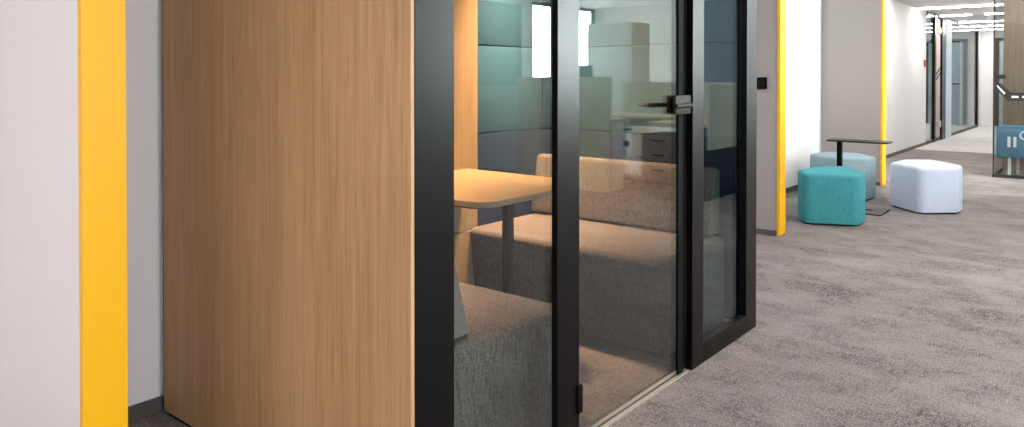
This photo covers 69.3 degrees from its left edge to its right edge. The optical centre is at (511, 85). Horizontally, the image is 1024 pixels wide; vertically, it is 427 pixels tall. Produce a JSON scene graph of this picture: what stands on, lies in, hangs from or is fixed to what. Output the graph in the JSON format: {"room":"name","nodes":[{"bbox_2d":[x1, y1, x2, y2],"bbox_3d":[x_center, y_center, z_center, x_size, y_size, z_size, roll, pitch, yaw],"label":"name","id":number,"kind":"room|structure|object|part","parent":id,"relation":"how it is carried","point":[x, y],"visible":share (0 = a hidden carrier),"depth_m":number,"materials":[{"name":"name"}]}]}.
{"room":"office corridor","nodes":[
{"label":"office corridor","id":0,"kind":"room"},
{"bbox_2d":[0,0,79,426],"bbox_3d":[-1.304,-0.022,2.092,0.693,2.400,0.094,0,1,39],"label":"wall","id":1,"kind":"structure","parent":0,"point":[40,352],"depth_m":2.03,"materials":[{"name":"grey paint"}]},
{"bbox_2d":[77,0,127,426],"bbox_3d":[-1.035,-0.022,1.872,0.022,2.396,0.106,0,1,39],"label":"trim","id":2,"kind":"structure","parent":1,"relation":"attached to","point":[102,160],"depth_m":1.86,"materials":[{"name":"yellow paint"}]},
{"bbox_2d":[126,0,925,406],"bbox_3d":[1.393,-0.063,6.011,0.106,2.400,19.070,0,1,39],"label":"wall","id":3,"kind":"structure","parent":0,"point":[144,133],"depth_m":2.67,"materials":[{"name":"paint"}]},
{"bbox_2d":[128,395,163,422],"bbox_3d":[-0.017,1.131,4.205,0.014,0.050,4.730,0,1,39],"label":"baseboard","id":4,"kind":"structure","parent":3,"relation":"attached to","point":[149,407],"depth_m":2.63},
{"bbox_2d":[786,184,797,192],"bbox_3d":[2.595,1.098,7.398,0.014,0.050,3.200,0,1,39],"label":"baseboard","id":5,"kind":"structure","parent":3,"relation":"attached to","point":[795,187],"depth_m":7.84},
{"bbox_2d":[886,142,926,158],"bbox_3d":[5.589,1.059,11.059,0.014,0.050,5.920,0,1,39],"label":"baseboard","id":6,"kind":"structure","parent":3,"relation":"attached to","point":[924,143],"depth_m":12.02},
{"bbox_2d":[128,124,1023,426],"bbox_3d":[5.001,1.171,7.549,10.600,0.100,26.200,0,1,39],"label":"floor","id":7,"kind":"structure","parent":0,"point":[899,317],"depth_m":3.58,"materials":[{"name":"grey carpet"}]},
{"bbox_2d":[162,0,756,426],"bbox_3d":[-0.012,0.028,3.086,1.334,2.280,2.258,0,1,39],"label":"booth","id":8,"kind":"object","parent":7,"relation":"on","point":[314,233],"visible":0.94,"depth_m":2.34,"materials":[{"name":"brown wood"}]},
{"bbox_3d":[-0.735,0.059,2.242,1.284,2.206,0.036,0,1,39],"label":"panel","id":9,"kind":"part","parent":8,"relation":"part of","materials":[{"name":"brown wood"}]},
{"bbox_3d":[-0.527,0.046,3.507,0.004,2.206,2.258,0,1,39],"label":"panel","id":10,"kind":"part","parent":8,"relation":"part of","materials":[{"name":"brown wood"}]},
{"bbox_3d":[-0.219,0.070,1.904,0.061,2.220,0.141,0,1,39],"label":"corner post","id":11,"kind":"part","parent":8,"relation":"part of","materials":[{"name":"black metal"}]},
{"bbox_3d":[-0.456,0.949,3.548,0.066,0.415,0.800,0,1,39],"label":"wood panel","id":12,"kind":"part","parent":8,"relation":"part of","materials":[{"name":"brown wood"}]},
{"bbox_3d":[-0.456,-0.160,3.537,0.066,1.795,0.800,0,1,39],"label":"wood panel","id":13,"kind":"part","parent":8,"relation":"part of","materials":[{"name":"brown wood"}]},
{"bbox_2d":[454,263,551,426],"bbox_3d":[-0.501,0.789,2.612,1.124,0.756,0.786,0,1,39],"label":"bench sofa","id":14,"kind":"object","parent":8,"relation":"on","point":[503,341],"visible":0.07,"depth_m":2.35,"materials":[{"name":"grey fabric"}]},
{"bbox_3d":[-0.025,-0.406,4.093,0.026,1.311,0.610,0,1,39],"label":"panel","id":15,"kind":"part","parent":8,"relation":"part of","materials":[{"name":"teal fabric"}]},
{"bbox_3d":[-0.025,0.694,4.104,0.026,0.883,0.610,0,1,39],"label":"panel","id":16,"kind":"part","parent":8,"relation":"part of","materials":[{"name":"blue fabric"}]},
{"bbox_2d":[454,169,579,294],"bbox_3d":[-0.164,0.793,3.243,0.768,0.734,0.740,0,1,39],"label":"table","id":17,"kind":"object","parent":8,"relation":"on","point":[473,188],"visible":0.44,"depth_m":3.11,"materials":[{"name":"brown wood"}]},
{"bbox_3d":[-0.180,0.455,3.259,0.680,0.014,0.670,0,1,39],"label":"under frame","id":18,"kind":"part","parent":17,"relation":"part of","materials":[{"name":"black metal"}]},
{"bbox_3d":[-0.017,0.808,3.126,0.037,0.690,0.035,0,1,39],"label":"leg","id":19,"kind":"part","parent":17,"relation":"part of","materials":[{"name":"black metal"}]},
{"bbox_2d":[470,154,723,355],"bbox_3d":[0.403,0.777,3.717,1.124,0.756,0.664,0,1,39],"label":"bench sofa","id":20,"kind":"object","parent":8,"relation":"on","point":[627,209],"visible":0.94,"depth_m":3.56,"materials":[{"name":"grey fabric"}]},
{"bbox_3d":[0.560,0.561,3.935,1.089,0.329,0.124,0,1,39],"label":"backrest","id":21,"kind":"part","parent":20,"relation":"part of","materials":[{"name":"grey fabric"}]},
{"bbox_3d":[0.654,0.041,3.987,1.225,2.206,0.020,0,1,39],"label":"panel","id":22,"kind":"part","parent":8,"relation":"part of","materials":[{"name":"clear glass"}]},
{"bbox_3d":[0.648,-0.404,3.955,1.190,1.311,0.030,0,1,39],"label":"panel","id":23,"kind":"part","parent":8,"relation":"part of","materials":[{"name":"clear glass"}]},
{"bbox_3d":[0.648,0.696,3.967,1.190,0.883,0.030,0,1,39],"label":"panel","id":24,"kind":"part","parent":8,"relation":"part of","materials":[{"name":"clear glass"}]},
{"bbox_3d":[0.553,0.072,2.917,0.046,0.025,0.205,0,1,39],"label":"lever","id":25,"kind":"part","parent":8,"relation":"part of","materials":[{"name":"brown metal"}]},
{"bbox_3d":[0.663,0.078,2.898,0.050,0.019,0.164,0,1,39],"label":"lever","id":26,"kind":"part","parent":8,"relation":"part of","materials":[{"name":"metal"}]},
{"bbox_2d":[676,0,756,370],"bbox_3d":[0.919,0.056,3.285,0.045,2.220,0.764,0,1,39],"label":"glass panel","id":27,"kind":"object","parent":8,"relation":"attached to","point":[699,349],"depth_m":3.09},
{"bbox_2d":[798,165,865,225],"bbox_3d":[2.709,0.925,6.332,0.515,0.418,0.684,0,1,14],"label":"pouf","id":28,"kind":"object","parent":7,"relation":"on","point":[827,195],"visible":1,"depth_m":6.02,"materials":[{"name":"teal fabric"}]},
{"bbox_2d":[810,152,875,200],"bbox_3d":[3.367,0.912,7.544,0.601,0.418,0.658,0,1,39],"label":"pouf","id":29,"kind":"object","parent":7,"relation":"on","point":[866,164],"visible":0.52,"depth_m":7.31,"materials":[{"name":"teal fabric"}]},
{"bbox_2d":[826,138,892,215],"bbox_3d":[3.137,0.811,6.699,0.515,0.637,0.350,0,1,39],"label":"side table","id":30,"kind":"object","parent":7,"relation":"on","point":[874,211],"visible":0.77,"depth_m":6.67,"materials":[{"name":"brown metal"}]},
{"bbox_3d":[3.152,1.125,6.690,0.405,0.010,0.350,0,1,39],"label":"plate","id":31,"kind":"part","parent":30,"relation":"part of","materials":[{"name":"brown metal"}]},
{"bbox_2d":[890,159,962,213],"bbox_3d":[3.807,0.922,6.850,0.540,0.412,0.706,0,1,0],"label":"pouf","id":32,"kind":"object","parent":7,"relation":"on","point":[916,186],"visible":1,"depth_m":6.53,"materials":[{"name":"white fabric"}]},
{"bbox_2d":[996,125,1023,174],"bbox_3d":[6.599,0.803,8.746,1.445,0.610,0.438,0,1,39],"label":"chair","id":33,"kind":"object","parent":7,"relation":"on","point":[1009,138],"visible":0.98,"depth_m":8.97,"materials":[{"name":"blue fabric"}]},
{"bbox_3d":[6.007,0.679,8.958,0.028,0.125,0.019,0,1,39],"label":"handle","id":34,"kind":"part","parent":33,"relation":"part of","materials":[{"name":"white plastic"}]},
{"bbox_3d":[6.048,0.988,9.010,0.030,0.236,0.030,0,1,39],"label":"leg","id":35,"kind":"part","parent":33,"relation":"part of","materials":[{"name":"white plastic"}]},
{"bbox_3d":[6.054,0.679,8.920,0.028,0.125,0.019,0,1,39],"label":"handle","id":36,"kind":"part","parent":33,"relation":"part of","materials":[{"name":"white plastic"}]},
{"bbox_3d":[6.297,0.986,9.220,0.030,0.236,0.030,0,1,39],"label":"leg","id":37,"kind":"part","parent":33,"relation":"part of","materials":[{"name":"white plastic"}]},
{"bbox_2d":[756,0,777,230],"bbox_3d":[1.788,-0.061,5.872,0.693,2.400,0.115,0,1,39],"label":"wall","id":38,"kind":"structure","parent":0,"point":[767,10],"depth_m":5.67,"materials":[{"name":"grey paint"}]},
{"bbox_2d":[757,77,766,88],"bbox_3d":[1.914,-0.019,5.682,0.074,0.090,0.020,0,1,39],"label":"light switch","id":39,"kind":"object","parent":38,"relation":"attached to","point":[761,81],"visible":0.91,"depth_m":5.67,"materials":[{"name":"black plastic"}]},
{"bbox_2d":[756,228,776,235],"bbox_3d":[1.748,1.119,5.834,0.667,0.040,0.014,0,1,39],"label":"baseboard","id":40,"kind":"structure","parent":38,"relation":"attached to","point":[758,230],"depth_m":5.66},
{"bbox_2d":[777,0,785,235],"bbox_3d":[2.057,-0.061,5.652,0.022,2.396,0.127,0,1,39],"label":"trim","id":41,"kind":"structure","parent":38,"relation":"attached to","point":[781,17],"depth_m":5.62,"materials":[{"name":"yellow paint"}]},
{"bbox_2d":[821,0,880,185],"bbox_3d":[3.902,-0.089,8.493,0.648,2.400,0.130,0,1,39],"label":"wall","id":42,"kind":"structure","parent":0,"point":[851,29],"depth_m":8.44,"materials":[{"name":"grey paint"}]},
{"bbox_2d":[880,0,885,185],"bbox_3d":[4.154,-0.089,8.287,0.022,2.396,0.142,0,1,39],"label":"trim","id":43,"kind":"structure","parent":42,"relation":"attached to","point":[883,2],"depth_m":8.25,"materials":[{"name":"yellow paint"}]},
{"bbox_2d":[895,0,1003,31],"bbox_3d":[5.001,-1.329,7.523,10.600,0.100,26.200,0,1,39],"label":"ceiling","id":44,"kind":"structure","parent":0,"point":[978,12],"depth_m":13.18,"materials":[{"name":"paint"}]},
{"bbox_2d":[939,13,972,16],"bbox_3d":[8.358,-1.331,13.950,0.524,0.030,0.144,0,1,39],"label":"recessed light","id":45,"kind":"object","parent":44,"relation":"in","point":[966,14],"visible":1,"depth_m":13.89,"materials":[{"name":"white plastic"}]},
{"bbox_2d":[941,14,970,16],"bbox_3d":[8.358,-1.322,13.950,0.500,0.012,0.120,0,1,39],"label":"diffuser","id":46,"kind":"object","parent":45,"relation":"attached to","point":[945,15],"depth_m":13.90,"materials":[{"name":"white plastic"}]},
{"bbox_2d":[919,3,1003,9],"bbox_3d":[7.472,-1.313,12.220,1.344,0.030,0.144,0,1,39],"label":"recessed light","id":47,"kind":"object","parent":44,"relation":"in","point":[991,4],"visible":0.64,"depth_m":12.21,"materials":[{"name":"white plastic"}]},
{"bbox_2d":[958,19,1002,22],"bbox_3d":[10.005,-1.345,15.316,1.344,0.030,0.144,0,1,39],"label":"recessed light","id":48,"kind":"object","parent":44,"relation":"in","point":[1002,19],"visible":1,"depth_m":15.43,"materials":[{"name":"white plastic"}]},
{"bbox_2d":[970,24,1002,26],"bbox_3d":[11.018,-1.358,16.555,1.344,0.030,0.144,0,1,39],"label":"recessed light","id":49,"kind":"object","parent":44,"relation":"in","point":[995,24],"visible":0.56,"depth_m":16.77,"materials":[{"name":"white plastic"}]},
{"bbox_2d":[979,28,1002,29],"bbox_3d":[11.967,-1.370,17.716,1.344,0.030,0.144,0,1,39],"label":"recessed light","id":50,"kind":"object","parent":44,"relation":"in","point":[989,28],"visible":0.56,"depth_m":17.92,"materials":[{"name":"white plastic"}]},
{"bbox_2d":[984,12,1002,14],"bbox_3d":[8.954,-1.326,13.463,0.624,0.030,0.144,0,1,39],"label":"recessed light","id":51,"kind":"object","parent":44,"relation":"in","point":[987,13],"visible":0.56,"depth_m":13.53,"materials":[{"name":"white plastic"}]},
{"bbox_2d":[926,11,978,143],"bbox_3d":[9.448,-0.165,15.790,0.095,2.400,6.270,0,1,39],"label":"glass wall","id":52,"kind":"structure","parent":0,"point":[946,24],"depth_m":14.62,"materials":[{"name":"clear glass"}]},
{"bbox_2d":[936,19,941,137],"bbox_3d":[8.143,-0.139,14.190,0.060,2.260,0.560,0,1,39],"label":"door","id":53,"kind":"structure","parent":52,"relation":"in","point":[939,29],"depth_m":14.22,"materials":[{"name":"beige wood"}]},
{"bbox_3d":[8.755,-0.141,14.942,0.095,2.370,0.620,0,1,39],"label":"post","id":54,"kind":"part","parent":52,"relation":"part of","materials":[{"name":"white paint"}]},
{"bbox_2d":[926,30,1002,125],"bbox_3d":[11.734,-0.198,18.888,6.650,2.400,0.100,0,1,39],"label":"wall","id":55,"kind":"structure","parent":0,"point":[966,38],"depth_m":18.84,"materials":[{"name":"white paint"}]},
{"bbox_2d":[926,41,959,124],"bbox_3d":[11.016,-0.073,19.346,1.160,2.140,0.099,0,1,39],"label":"door","id":56,"kind":"structure","parent":55,"relation":"in","point":[955,90],"depth_m":19.02,"materials":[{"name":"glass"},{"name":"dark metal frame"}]},
{"bbox_2d":[994,38,1002,125],"bbox_3d":[12.421,-0.090,18.181,0.970,2.200,0.124,0,1,39],"label":"door","id":57,"kind":"structure","parent":55,"relation":"in","point":[998,118],"depth_m":18.44,"materials":[{"name":"blue paint"}]},
{"bbox_2d":[978,30,980,125],"bbox_3d":[11.621,-0.194,18.489,0.060,2.400,0.660,0,1,39],"label":"wall","id":58,"kind":"structure","parent":0,"point":[979,97],"depth_m":18.56,"materials":[{"name":"white paint"}]},
{"bbox_2d":[992,0,1023,178],"bbox_3d":[6.706,-0.093,8.851,1.525,2.400,0.945,0,1,39],"label":"glass wall","id":59,"kind":"structure","parent":0,"point":[1009,96],"depth_m":8.95,"materials":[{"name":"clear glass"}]},
{"bbox_2d":[1002,0,1023,170],"bbox_3d":[7.034,-0.007,9.253,1.505,2.220,0.090,0,1,39],"label":"wall","id":60,"kind":"structure","parent":0,"point":[1013,10],"depth_m":9.62,"materials":[{"name":"brown wood"}]}
]}

